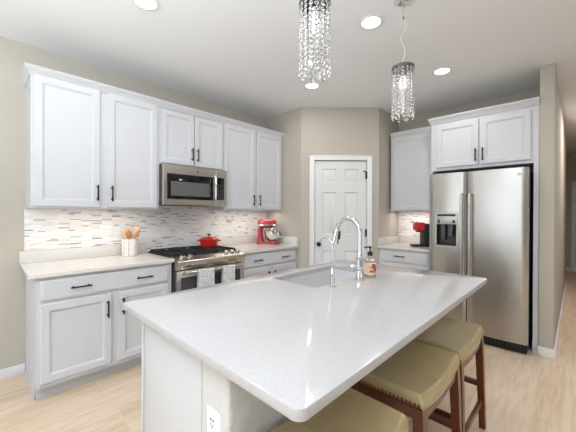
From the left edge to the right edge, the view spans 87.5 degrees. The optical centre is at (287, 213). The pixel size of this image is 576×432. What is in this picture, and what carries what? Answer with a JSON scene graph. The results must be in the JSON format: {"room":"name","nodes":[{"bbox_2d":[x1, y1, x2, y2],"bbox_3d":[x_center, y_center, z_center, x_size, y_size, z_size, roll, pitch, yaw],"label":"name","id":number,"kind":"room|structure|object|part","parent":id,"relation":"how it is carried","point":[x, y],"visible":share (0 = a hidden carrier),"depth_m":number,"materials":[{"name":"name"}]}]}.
{"room":"kitchen","nodes":[
{"label":"kitchen","id":0,"kind":"room"},
{"bbox_2d":[0,36,265,370],"bbox_3d":[-2.138,-0.046,2.653,0.120,2.743,8.060,0,0,44],"label":"wall","id":1,"kind":"structure","parent":0,"point":[13,54],"depth_m":2.47,"materials":[{"name":"beige paint"}]},
{"bbox_2d":[0,363,24,379],"bbox_3d":[-3.499,1.285,1.151,0.014,0.082,3.768,0,0,44],"label":"baseboard","id":2,"kind":"structure","parent":1,"relation":"attached to","point":[19,369],"depth_m":2.45,"materials":[{"name":"white paint"}]},
{"bbox_2d":[26,74,158,209],"bbox_3d":[-1.714,-0.558,2.728,0.382,1.026,0.973,0,0,44],"label":"upper cabinet","id":3,"kind":"object","parent":1,"relation":"attached to","point":[87,148],"visible":1,"depth_m":2.54,"materials":[{"name":"white paint"}]},
{"bbox_3d":[-1.780,-0.562,2.444,0.020,1.005,0.440,0,0,44],"label":"door","id":4,"kind":"part","parent":3,"relation":"part of","materials":[{"name":"white paint"}]},
{"bbox_3d":[-1.547,-0.181,2.652,0.032,0.138,0.015,0,0,44],"label":"handle","id":5,"kind":"part","parent":3,"relation":"part of","materials":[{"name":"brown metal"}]},
{"bbox_3d":[-1.436,-0.562,2.802,0.020,1.005,0.432,0,0,44],"label":"door","id":6,"kind":"part","parent":3,"relation":"part of","materials":[{"name":"white paint"}]},
{"bbox_2d":[19,62,284,137],"bbox_3d":[-1.130,-1.089,3.330,0.385,0.061,2.733,0,0,44],"label":"trim","id":7,"kind":"structure","parent":3,"relation":"on","point":[28,69],"depth_m":2.75,"materials":[{"name":"white paint"}]},
{"bbox_2d":[24,206,265,252],"bbox_3d":[-1.258,0.268,3.475,0.011,0.716,2.704,0,0,44],"label":"backsplash","id":8,"kind":"structure","parent":1,"relation":"attached to","point":[168,226],"depth_m":3.15,"materials":[{"name":"tile"}]},
{"bbox_2d":[100,225,113,236],"bbox_3d":[-1.766,0.164,2.937,0.009,0.116,0.118,0,0,44],"label":"wall outlet","id":9,"kind":"object","parent":8,"relation":"attached to","point":[105,230],"visible":1,"depth_m":2.93,"materials":[{"name":"white plastic"}]},
{"bbox_2d":[241,222,244,229],"bbox_3d":[-0.615,0.166,4.133,0.009,0.116,0.073,0,0,44],"label":"wall outlet","id":10,"kind":"object","parent":8,"relation":"attached to","point":[242,223],"visible":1,"depth_m":4.13,"materials":[{"name":"white plastic"}]},
{"bbox_2d":[159,107,222,170],"bbox_3d":[-1.119,-0.786,3.346,0.382,0.571,0.739,0,0,44],"label":"upper cabinet","id":11,"kind":"object","parent":1,"relation":"attached to","point":[184,139],"visible":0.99,"depth_m":3.20,"materials":[{"name":"white paint"}]},
{"bbox_3d":[-1.135,-0.783,3.114,0.020,0.540,0.350,0,0,44],"label":"door","id":12,"kind":"part","parent":11,"relation":"part of","materials":[{"name":"white paint"}]},
{"bbox_2d":[159,163,226,205],"bbox_3d":[-1.092,-0.294,3.328,0.448,0.406,0.744,0,0,44],"label":"microwave","id":13,"kind":"object","parent":11,"relation":"attached to","point":[179,185],"visible":0.99,"depth_m":3.16,"materials":[{"name":"metal"}]},
{"bbox_3d":[-1.012,-0.278,3.157,0.003,0.256,0.522,0,0,44],"label":"door glass","id":14,"kind":"part","parent":13,"relation":"part of","materials":[{"name":"black glass"}]},
{"bbox_3d":[-0.806,-0.284,3.338,0.052,0.290,0.023,0,0,44],"label":"door handle","id":15,"kind":"part","parent":13,"relation":"part of","materials":[{"name":"silver metal"}]},
{"bbox_3d":[-0.763,-0.293,3.428,0.016,0.406,0.144,0,0,44],"label":"control panel","id":16,"kind":"part","parent":13,"relation":"part of","materials":[{"name":"metal"}]},
{"bbox_3d":[-0.887,-0.783,3.372,0.020,0.540,0.346,0,0,44],"label":"door","id":17,"kind":"part","parent":11,"relation":"part of","materials":[{"name":"white paint"}]},
{"bbox_2d":[208,123,281,210],"bbox_3d":[-0.524,-0.559,3.965,0.382,1.026,0.974,0,0,44],"label":"upper cabinet","id":18,"kind":"object","parent":1,"relation":"attached to","point":[252,160],"visible":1,"depth_m":3.81,"materials":[{"name":"white paint"}]},
{"bbox_3d":[-0.585,-0.562,3.688,0.020,1.005,0.464,0,0,44],"label":"door","id":19,"kind":"part","parent":18,"relation":"part of","materials":[{"name":"white paint"}]},
{"bbox_3d":[-0.254,-0.562,4.031,0.020,1.005,0.433,0,0,44],"label":"door","id":20,"kind":"part","parent":18,"relation":"part of","materials":[{"name":"white paint"}]},
{"bbox_2d":[0,0,575,154],"bbox_3d":[2.547,-1.449,1.990,7.900,0.100,13.600,0,0,44],"label":"ceiling","id":21,"kind":"structure","parent":0,"point":[243,55],"depth_m":2.51,"materials":[{"name":"paint"}]},
{"bbox_2d":[131,0,159,10],"bbox_3d":[-0.947,-1.407,1.999,0.176,0.008,0.176,0,0,44],"label":"recessed light","id":22,"kind":"object","parent":21,"relation":"in","point":[148,5],"visible":1,"depth_m":2.02,"materials":[{"name":"white paint"}]},
{"bbox_2d":[304,82,319,88],"bbox_3d":[0.263,-1.407,3.304,0.176,0.008,0.176,0,0,44],"label":"recessed light","id":23,"kind":"object","parent":21,"relation":"in","point":[309,85],"visible":0.97,"depth_m":3.29,"materials":[{"name":"white paint"}]},
{"bbox_2d":[299,0,330,82],"bbox_3d":[0.120,-1.009,1.337,0.142,0.791,0.142,0,0,33],"label":"crystal pendant","id":24,"kind":"object","parent":21,"relation":"hanging from","point":[313,10],"visible":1,"depth_m":1.30,"materials":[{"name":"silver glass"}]},
{"bbox_3d":[0.120,-0.944,1.337,0.142,0.030,0.142,0,0,44],"label":"plate","id":25,"kind":"part","parent":24,"relation":"part of","materials":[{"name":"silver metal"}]},
{"bbox_2d":[312,0,317,12],"bbox_3d":[0.120,-0.916,1.337,0.028,0.052,0.028,0,0,44],"label":"socket","id":26,"kind":"object","parent":24,"relation":"attached to","point":[313,4],"depth_m":1.33,"materials":[{"name":"silver metal"}]},
{"bbox_3d":[0.120,-0.847,1.337,0.055,0.085,0.056,0,0,44],"label":"bulb","id":27,"kind":"part","parent":24,"relation":"part of","materials":[{"name":"white glass"}]},
{"bbox_2d":[359,14,383,29],"bbox_3d":[0.609,-1.402,2.203,0.176,0.008,0.176,0,0,44],"label":"recessed light","id":28,"kind":"object","parent":21,"relation":"in","point":[373,21],"visible":1,"depth_m":2.20,"materials":[{"name":"white paint"}]},
{"bbox_2d":[391,0,414,121],"bbox_3d":[0.743,-1.009,1.942,0.142,0.791,0.142,0,0,-35],"label":"crystal pendant","id":29,"kind":"object","parent":21,"relation":"hanging from","point":[402,82],"visible":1,"depth_m":1.91,"materials":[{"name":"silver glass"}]},
{"bbox_3d":[0.743,-0.944,1.942,0.142,0.030,0.142,0,0,44],"label":"plate","id":30,"kind":"part","parent":29,"relation":"part of","materials":[{"name":"silver metal"}]},
{"bbox_3d":[0.743,-0.847,1.942,0.055,0.085,0.056,0,0,44],"label":"bulb","id":31,"kind":"part","parent":29,"relation":"part of","materials":[{"name":"white glass"}]},
{"bbox_2d":[432,67,451,75],"bbox_3d":[1.514,-1.402,2.957,0.176,0.008,0.176,0,0,44],"label":"recessed light","id":32,"kind":"object","parent":21,"relation":"in","point":[443,70],"visible":1,"depth_m":2.96,"materials":[{"name":"white paint"}]},
{"bbox_2d":[0,271,575,431],"bbox_3d":[2.538,1.374,2.000,7.900,0.060,13.600,0,0,44],"label":"floor","id":33,"kind":"structure","parent":0,"point":[529,392],"depth_m":2.16,"materials":[{"name":"brown wood"}]},
{"bbox_2d":[25,263,170,400],"bbox_3d":[-1.621,0.886,2.631,0.660,0.883,0.974,0,0,44],"label":"base cabinet","id":34,"kind":"object","parent":33,"relation":"on","point":[79,331],"visible":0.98,"depth_m":2.31,"materials":[{"name":"white paint"}]},
{"bbox_3d":[-1.973,0.886,2.303,0.608,0.883,0.012,0,0,44],"label":"panel","id":35,"kind":"part","parent":34,"relation":"part of","materials":[{"name":"white paint"}]},
{"bbox_3d":[-1.577,0.917,2.262,0.020,0.560,0.446,0,0,44],"label":"door","id":36,"kind":"part","parent":34,"relation":"part of","materials":[{"name":"white paint"}]},
{"bbox_3d":[-1.546,0.542,2.254,0.032,0.016,0.135,0,0,44],"label":"handle","id":37,"kind":"part","parent":34,"relation":"part of","materials":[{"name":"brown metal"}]},
{"bbox_2d":[19,243,174,279],"bbox_3d":[-1.632,0.377,2.628,0.645,0.133,1.026,0,0,44],"label":"countertop","id":38,"kind":"structure","parent":34,"relation":"on","point":[35,264],"depth_m":2.58,"materials":[{"name":"beige stone"}]},
{"bbox_2d":[122,238,137,256],"bbox_3d":[-1.565,0.327,2.978,0.148,0.169,0.148,0,0,44],"label":"utensil crock","id":39,"kind":"object","parent":38,"relation":"on","point":[129,246],"visible":0.92,"depth_m":2.92,"materials":[{"name":"ceramic"}]},
{"bbox_2d":[126,230,131,238],"bbox_3d":[-1.561,0.277,2.951,0.052,0.247,0.035,0,0,34],"label":"wooden spoon","id":40,"kind":"object","parent":39,"relation":"in","point":[128,233],"visible":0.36,"depth_m":2.95,"materials":[{"name":"brown wood"}]},
{"bbox_2d":[133,226,139,238],"bbox_3d":[-1.530,0.260,2.983,0.121,0.283,0.011,0,0,-6],"label":"wooden spatula","id":41,"kind":"object","parent":39,"relation":"in","point":[136,228],"visible":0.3,"depth_m":2.98,"materials":[{"name":"brown wood"}]},
{"bbox_3d":[-1.415,0.544,2.428,0.020,0.146,0.912,0,0,44],"label":"drawer","id":42,"kind":"part","parent":34,"relation":"part of","materials":[{"name":"white paint"}]},
{"bbox_3d":[-1.423,0.753,2.383,0.032,0.135,0.015,0,0,44],"label":"handle","id":43,"kind":"part","parent":34,"relation":"part of","materials":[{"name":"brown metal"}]},
{"bbox_3d":[-1.244,0.917,2.608,0.020,0.560,0.416,0,0,44],"label":"door","id":44,"kind":"part","parent":34,"relation":"part of","materials":[{"name":"white paint"}]},
{"bbox_2d":[148,234,245,292],"bbox_3d":[-0.969,0.780,3.240,0.730,1.096,0.770,0,0,44],"label":"gas range","id":45,"kind":"object","parent":33,"relation":"on","point":[188,259],"depth_m":3.04,"materials":[{"name":"metal"}]},
{"bbox_2d":[148,247,233,257],"bbox_3d":[-1.031,0.411,3.299,0.555,0.021,0.768,0,0,44],"label":"cooktop","id":46,"kind":"object","parent":45,"relation":"in","point":[175,251],"depth_m":3.14,"materials":[{"name":"metal"}]},
{"bbox_2d":[197,268,214,287],"bbox_3d":[-0.794,0.710,2.913,0.038,0.358,0.170,0,0,44],"label":"dish towel","id":47,"kind":"object","parent":45,"relation":"hanging from","point":[205,277],"visible":0.62,"depth_m":2.90,"materials":[{"name":"grey fabric"}]},
{"bbox_3d":[-0.781,0.466,3.060,0.138,0.126,0.770,0,0,44],"label":"control panel","id":48,"kind":"part","parent":45,"relation":"part of","materials":[{"name":"metal"}]},
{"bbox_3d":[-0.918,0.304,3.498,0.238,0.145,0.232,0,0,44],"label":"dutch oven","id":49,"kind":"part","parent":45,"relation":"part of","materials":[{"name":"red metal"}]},
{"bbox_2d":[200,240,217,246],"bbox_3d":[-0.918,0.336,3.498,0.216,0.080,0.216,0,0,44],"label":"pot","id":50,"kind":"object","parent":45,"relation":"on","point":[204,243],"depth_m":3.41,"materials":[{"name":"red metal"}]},
{"bbox_3d":[-0.918,0.277,3.498,0.220,0.036,0.220,0,0,44],"label":"lid","id":51,"kind":"part","parent":45,"relation":"part of","materials":[{"name":"red metal"}]},
{"bbox_3d":[-0.769,0.824,3.047,0.035,0.580,0.756,0,0,44],"label":"oven door","id":52,"kind":"part","parent":45,"relation":"part of","materials":[{"name":"metal"}]},
{"bbox_3d":[-0.731,0.546,3.010,0.071,0.027,0.658,0,0,44],"label":"oven handle","id":53,"kind":"part","parent":45,"relation":"part of","materials":[{"name":"metal"}]},
{"bbox_2d":[221,265,234,282],"bbox_3d":[-0.615,0.700,3.099,0.038,0.338,0.145,0,0,44],"label":"dish towel","id":54,"kind":"object","parent":45,"relation":"hanging from","point":[228,272],"visible":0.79,"depth_m":3.08,"materials":[{"name":"grey fabric"}]},
{"bbox_2d":[242,248,295,278],"bbox_3d":[-0.410,0.886,3.892,0.660,0.883,0.918,0,0,44],"label":"base cabinet","id":55,"kind":"object","parent":33,"relation":"on","point":[266,262],"visible":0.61,"depth_m":3.64,"materials":[{"name":"white paint"}]},
{"bbox_3d":[-0.364,0.917,3.524,0.020,0.560,0.408,0,0,44],"label":"door","id":56,"kind":"part","parent":55,"relation":"part of","materials":[{"name":"white paint"}]},
{"bbox_2d":[217,235,297,253],"bbox_3d":[-0.417,0.377,3.893,0.645,0.133,0.934,0,0,44],"label":"countertop","id":57,"kind":"structure","parent":55,"relation":"on","point":[246,244],"depth_m":3.96,"materials":[{"name":"beige stone"}]},
{"bbox_2d":[256,219,283,244],"bbox_3d":[-0.244,0.243,4.147,0.381,0.338,0.236,0,0,0],"label":"stand mixer","id":58,"kind":"object","parent":57,"relation":"on","point":[272,234],"visible":1,"depth_m":4.09,"materials":[{"name":"red paint"}]},
{"bbox_2d":[264,229,283,241],"bbox_3d":[-0.208,0.301,4.139,0.259,0.167,0.236,0,0,44],"label":"bowl","id":59,"kind":"object","parent":58,"relation":"on","point":[272,235],"depth_m":4.07,"materials":[{"name":"silver metal"}]},
{"bbox_3d":[-0.205,0.543,3.687,0.020,0.146,0.863,0,0,44],"label":"drawer","id":60,"kind":"part","parent":55,"relation":"part of","materials":[{"name":"white paint"}]},
{"bbox_3d":[-0.050,0.916,3.850,0.020,0.560,0.413,0,0,44],"label":"door","id":61,"kind":"part","parent":55,"relation":"part of","materials":[{"name":"white paint"}]},
{"bbox_2d":[141,322,410,431],"bbox_3d":[0.161,0.895,1.822,0.738,0.883,1.770,0,0,44],"label":"kitchen island","id":62,"kind":"object","parent":33,"relation":"on","point":[177,388],"visible":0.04,"depth_m":1.10,"materials":[{"name":"white paint"}]},
{"bbox_3d":[-0.673,0.894,1.409,0.025,0.883,0.018,0,0,44],"label":"corner post","id":63,"kind":"part","parent":62,"relation":"part of","materials":[{"name":"white laminate"}]},
{"bbox_3d":[-0.475,0.895,1.219,0.502,0.883,0.018,0,0,44],"label":"panel","id":64,"kind":"part","parent":62,"relation":"part of","materials":[{"name":"white laminate"}]},
{"bbox_2d":[207,405,220,431],"bbox_3d":[-0.245,0.698,0.981,0.073,0.116,0.009,0,0,44],"label":"wall outlet","id":65,"kind":"object","parent":62,"relation":"attached to","point":[213,417],"visible":1,"depth_m":0.98,"materials":[{"name":"white plastic"}]},
{"bbox_2d":[209,416,214,431],"bbox_3d":[-0.246,0.698,0.980,0.033,0.068,0.004,0,0,44],"label":"receptacle","id":66,"kind":"object","parent":65,"relation":"attached to","point":[211,418],"depth_m":0.98,"materials":[{"name":"white plastic"}]},
{"bbox_2d":[123,260,486,421],"bbox_3d":[0.268,0.438,1.717,1.138,0.030,1.881,0,0,44],"label":"island countertop","id":67,"kind":"structure","parent":62,"relation":"on","point":[295,348],"depth_m":1.17,"materials":[{"name":"white stone"}]},
{"bbox_2d":[282,269,355,287],"bbox_3d":[0.264,0.556,2.098,0.422,0.206,0.730,0,0,44],"label":"sink","id":68,"kind":"object","parent":67,"relation":"in","point":[322,278],"visible":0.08,"depth_m":2.35,"materials":[{"name":"silver metal"}]},
{"bbox_2d":[319,237,337,287],"bbox_3d":[0.236,0.279,1.765,0.132,0.288,0.042,0,0,44],"label":"water tap","id":69,"kind":"object","parent":67,"relation":"on","point":[332,273],"visible":1,"depth_m":1.74,"materials":[{"name":"silver metal"}]},
{"bbox_3d":[0.225,0.227,1.776,0.100,0.183,0.010,0,0,44],"label":"spout","id":70,"kind":"part","parent":69,"relation":"part of","materials":[{"name":"silver metal"}]},
{"bbox_2d":[330,217,364,280],"bbox_3d":[0.367,0.220,1.974,0.256,0.406,0.128,0,0,44],"label":"kitchen faucet","id":71,"kind":"object","parent":67,"relation":"on","point":[358,267],"visible":1,"depth_m":1.92,"materials":[{"name":"silver metal"}]},
{"bbox_3d":[0.388,0.341,1.935,0.124,0.044,0.043,0,0,10],"label":"lever handle","id":72,"kind":"part","parent":71,"relation":"part of","materials":[{"name":"silver metal"}]},
{"bbox_2d":[364,246,375,277],"bbox_3d":[0.554,0.320,2.031,0.082,0.206,0.081,0,0,44],"label":"soap bottle","id":73,"kind":"object","parent":67,"relation":"on","point":[369,262],"visible":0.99,"depth_m":2.00,"materials":[{"name":"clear plastic"}]},
{"bbox_2d":[369,264,375,273],"bbox_3d":[0.564,0.364,1.997,0.054,0.066,0.010,0,0,-17],"label":"print","id":74,"kind":"object","parent":73,"relation":"attached to","point":[372,267],"depth_m":1.99},
{"bbox_2d":[268,388,408,431],"bbox_3d":[0.129,1.018,0.986,0.362,0.643,0.515,0,0,44],"label":"counter stool","id":75,"kind":"object","parent":33,"relation":"on","point":[351,411],"visible":0.75,"depth_m":1.05,"materials":[{"name":"beige leather"}]},
{"bbox_2d":[379,248,428,269],"bbox_3d":[1.640,0.892,3.983,0.652,0.883,0.660,0,0,44],"label":"base cabinet","id":76,"kind":"object","parent":33,"relation":"on","point":[392,257],"visible":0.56,"depth_m":3.75,"materials":[{"name":"white paint"}]},
{"bbox_2d":[378,235,428,251],"bbox_3d":[1.648,0.383,3.989,0.654,0.133,0.644,0,0,44],"label":"countertop","id":77,"kind":"structure","parent":76,"relation":"on","point":[398,242],"depth_m":4.12,"materials":[{"name":"beige stone"}]},
{"bbox_2d":[410,221,428,246],"bbox_3d":[1.760,0.256,3.933,0.285,0.328,0.170,0,0,2],"label":"coffee maker","id":78,"kind":"object","parent":77,"relation":"on","point":[423,228],"visible":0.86,"depth_m":3.86,"materials":[{"name":"black plastic"}]},
{"bbox_2d":[410,244,423,246],"bbox_3d":[1.684,0.409,3.936,0.135,0.022,0.140,0,0,2],"label":"drip tray","id":79,"kind":"object","parent":78,"relation":"on","point":[414,245],"depth_m":3.87,"materials":[{"name":"black plastic"}]},
{"bbox_3d":[1.453,0.544,3.764,0.582,0.136,0.020,0,0,44],"label":"drawer","id":80,"kind":"part","parent":76,"relation":"part of","materials":[{"name":"white paint"}]},
{"bbox_3d":[1.451,0.918,3.765,0.582,0.568,0.020,0,0,44],"label":"door","id":81,"kind":"part","parent":76,"relation":"part of","materials":[{"name":"white paint"}]},
{"bbox_2d":[350,340,461,431],"bbox_3d":[0.569,1.018,1.444,0.362,0.643,0.515,0,0,44],"label":"counter stool","id":82,"kind":"object","parent":33,"relation":"on","point":[415,379],"visible":0.73,"depth_m":1.35,"materials":[{"name":"beige leather"}]},
{"bbox_3d":[0.299,1.046,1.381,0.059,0.586,0.049,0,0,44],"label":"leg","id":83,"kind":"part","parent":82,"relation":"part of","materials":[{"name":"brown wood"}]},
{"bbox_3d":[0.396,0.739,1.261,0.313,0.012,0.007,0,0,44],"label":"nailhead trim","id":84,"kind":"part","parent":82,"relation":"part of","materials":[{"name":"gold metal"}]},
{"bbox_2d":[359,340,459,408],"bbox_3d":[0.570,0.740,1.442,0.325,0.086,0.502,0,0,44],"label":"seat cushion","id":85,"kind":"object","parent":82,"relation":"on","point":[418,374],"depth_m":1.34,"materials":[{"name":"beige leather"}]},
{"bbox_3d":[0.517,1.047,1.171,0.059,0.586,0.049,0,0,44],"label":"leg","id":86,"kind":"part","parent":82,"relation":"part of","materials":[{"name":"brown wood"}]},
{"bbox_3d":[0.840,1.047,1.507,0.059,0.586,0.049,0,0,44],"label":"leg","id":87,"kind":"part","parent":82,"relation":"part of","materials":[{"name":"brown wood"}]},
{"bbox_2d":[413,316,485,431],"bbox_3d":[0.937,1.018,1.826,0.362,0.643,0.515,0,0,44],"label":"counter stool","id":88,"kind":"object","parent":33,"relation":"on","point":[465,339],"visible":0.59,"depth_m":1.81,"materials":[{"name":"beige leather"}]},
{"bbox_2d":[413,316,482,360],"bbox_3d":[0.938,0.739,1.825,0.325,0.086,0.502,0,0,44],"label":"seat cushion","id":89,"kind":"object","parent":88,"relation":"on","point":[462,338],"depth_m":1.79,"materials":[{"name":"beige leather"}]},
{"bbox_3d":[0.884,1.047,1.553,0.059,0.586,0.049,0,0,44],"label":"leg","id":90,"kind":"part","parent":88,"relation":"part of","materials":[{"name":"brown wood"}]},
{"bbox_3d":[1.207,1.047,1.889,0.059,0.586,0.049,0,0,44],"label":"leg","id":91,"kind":"part","parent":88,"relation":"part of","materials":[{"name":"brown wood"}]},
{"bbox_2d":[429,166,533,353],"bbox_3d":[2.151,0.438,3.355,0.897,1.800,0.782,0,0,44],"label":"refrigerator","id":92,"kind":"object","parent":33,"relation":"on","point":[481,222],"visible":0.79,"depth_m":3.03,"materials":[{"name":"metal"}]},
{"bbox_3d":[1.761,0.054,3.326,0.210,0.115,0.064,0,0,44],"label":"dispenser panel","id":93,"kind":"part","parent":92,"relation":"part of","materials":[{"name":"silver metal"}]},
{"bbox_3d":[1.738,0.174,3.304,0.226,0.383,0.011,0,0,44],"label":"dispenser frame","id":94,"kind":"part","parent":92,"relation":"part of","materials":[{"name":"silver metal"}]},
{"bbox_3d":[1.769,0.395,3.335,0.373,1.687,0.080,0,0,44],"label":"freezer door","id":95,"kind":"part","parent":92,"relation":"part of","materials":[{"name":"metal"}]},
{"bbox_3d":[1.831,0.235,3.175,0.027,0.910,0.079,0,0,44],"label":"door handle","id":96,"kind":"part","parent":92,"relation":"part of","materials":[{"name":"metal"}]},
{"bbox_3d":[1.884,0.235,3.124,0.027,0.910,0.079,0,0,44],"label":"door handle","id":97,"kind":"part","parent":92,"relation":"part of","materials":[{"name":"metal"}]},
{"bbox_3d":[2.094,0.398,3.023,0.511,1.687,0.080,0,0,44],"label":"door","id":98,"kind":"part","parent":92,"relation":"part of","materials":[{"name":"metal"}]},
{"bbox_2d":[431,105,539,353],"bbox_3d":[2.234,0.139,3.414,0.980,2.398,0.658,0,0,44],"label":"tall cabinet","id":99,"kind":"object","parent":33,"relation":"on","point":[510,138],"visible":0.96,"depth_m":3.10,"materials":[{"name":"white paint"}]},
{"bbox_3d":[1.906,0.137,3.765,0.020,2.398,0.606,0,0,44],"label":"panel","id":100,"kind":"part","parent":99,"relation":"part of","materials":[{"name":"white paint"}]},
{"bbox_3d":[1.881,-0.773,3.354,0.419,0.484,0.020,0,0,44],"label":"door","id":101,"kind":"part","parent":99,"relation":"part of","materials":[{"name":"white paint"}]},
{"bbox_2d":[428,97,539,124],"bbox_3d":[2.113,-1.077,3.297,1.007,0.061,0.328,0,0,44],"label":"trim","id":102,"kind":"structure","parent":99,"relation":"on","point":[536,100],"depth_m":3.13,"materials":[{"name":"white paint"}]},
{"bbox_3d":[2.196,-0.771,3.051,0.419,0.484,0.020,0,0,44],"label":"door","id":103,"kind":"part","parent":99,"relation":"part of","materials":[{"name":"white paint"}]},
{"bbox_3d":[2.591,0.141,3.107,0.040,2.398,0.606,0,0,44],"label":"panel","id":104,"kind":"part","parent":99,"relation":"part of","materials":[{"name":"white paint"}]},
{"bbox_2d":[266,107,398,267],"bbox_3d":[0.655,-0.042,4.252,1.961,2.743,0.551,0,0,0],"label":"wall","id":105,"kind":"structure","parent":0,"point":[308,131],"depth_m":4.00,"materials":[{"name":"beige paint"}]},
{"bbox_2d":[314,161,366,264],"bbox_3d":[0.702,0.307,3.981,0.694,2.024,0.117,0,0,-1],"label":"door","id":106,"kind":"structure","parent":105,"relation":"in","point":[340,186],"depth_m":4.00,"materials":[{"name":"white paint"}]},
{"bbox_2d":[309,155,371,265],"bbox_3d":[0.696,0.278,4.029,0.832,2.105,0.122,0,0,-1],"label":"trim","id":107,"kind":"structure","parent":105,"relation":"attached to","point":[368,159],"depth_m":3.97,"materials":[{"name":"white paint"}]},
{"bbox_2d":[399,88,539,235],"bbox_3d":[1.758,-0.039,4.414,3.055,2.743,0.120,0,0,44],"label":"wall","id":108,"kind":"structure","parent":0,"point":[420,120],"depth_m":3.86,"materials":[{"name":"beige paint"}]},
{"bbox_2d":[391,131,430,210],"bbox_3d":[1.764,-0.551,4.082,0.624,1.026,0.350,0,0,44],"label":"upper cabinet","id":109,"kind":"object","parent":108,"relation":"attached to","point":[410,154],"visible":0.79,"depth_m":3.98,"materials":[{"name":"white paint"}]},
{"bbox_2d":[390,126,430,137],"bbox_3d":[1.647,-1.081,3.956,0.624,0.061,0.033,0,0,44],"label":"trim","id":110,"kind":"structure","parent":109,"relation":"attached to","point":[428,128],"depth_m":3.97,"materials":[{"name":"white paint"}]},
{"bbox_2d":[398,211,429,235],"bbox_3d":[1.869,0.140,4.218,0.655,0.352,0.008,0,0,44],"label":"backsplash","id":111,"kind":"structure","parent":108,"relation":"attached to","point":[405,226],"depth_m":4.33,"materials":[{"name":"tile"}]},
{"bbox_2d":[538,63,566,348],"bbox_3d":[3.912,-0.031,4.368,0.111,2.743,4.280,0,0,44],"label":"wall","id":112,"kind":"structure","parent":0,"point":[552,135],"depth_m":2.85,"materials":[{"name":"beige paint"}]},
{"bbox_2d":[538,278,566,358],"bbox_3d":[3.908,1.298,4.363,0.125,0.085,4.294,0,0,44],"label":"baseboard","id":113,"kind":"structure","parent":112,"relation":"attached to","point":[542,351],"depth_m":2.85,"materials":[{"name":"white paint"}]},
{"bbox_2d":[566,154,575,267],"bbox_3d":[6.621,-0.032,7.174,2.800,2.743,0.120,0,0,44],"label":"wall","id":114,"kind":"structure","parent":0,"point":[571,158],"depth_m":7.08,"materials":[{"name":"beige paint"}]},
{"bbox_2d":[571,181,575,271],"bbox_3d":[7.004,0.293,6.709,1.000,2.100,0.020,0,0,44],"label":"trim","id":115,"kind":"structure","parent":114,"relation":"attached to","point":[573,184],"depth_m":7.02,"materials":[{"name":"white paint"}]},
{"bbox_2d":[575,218,575,270],"bbox_3d":[7.005,0.324,6.710,0.856,2.018,0.015,0,0,44],"label":"door","id":116,"kind":"structure","parent":114,"relation":"in","point":[575,218],"depth_m":7.00,"materials":[{"name":"white paint"}]}
]}

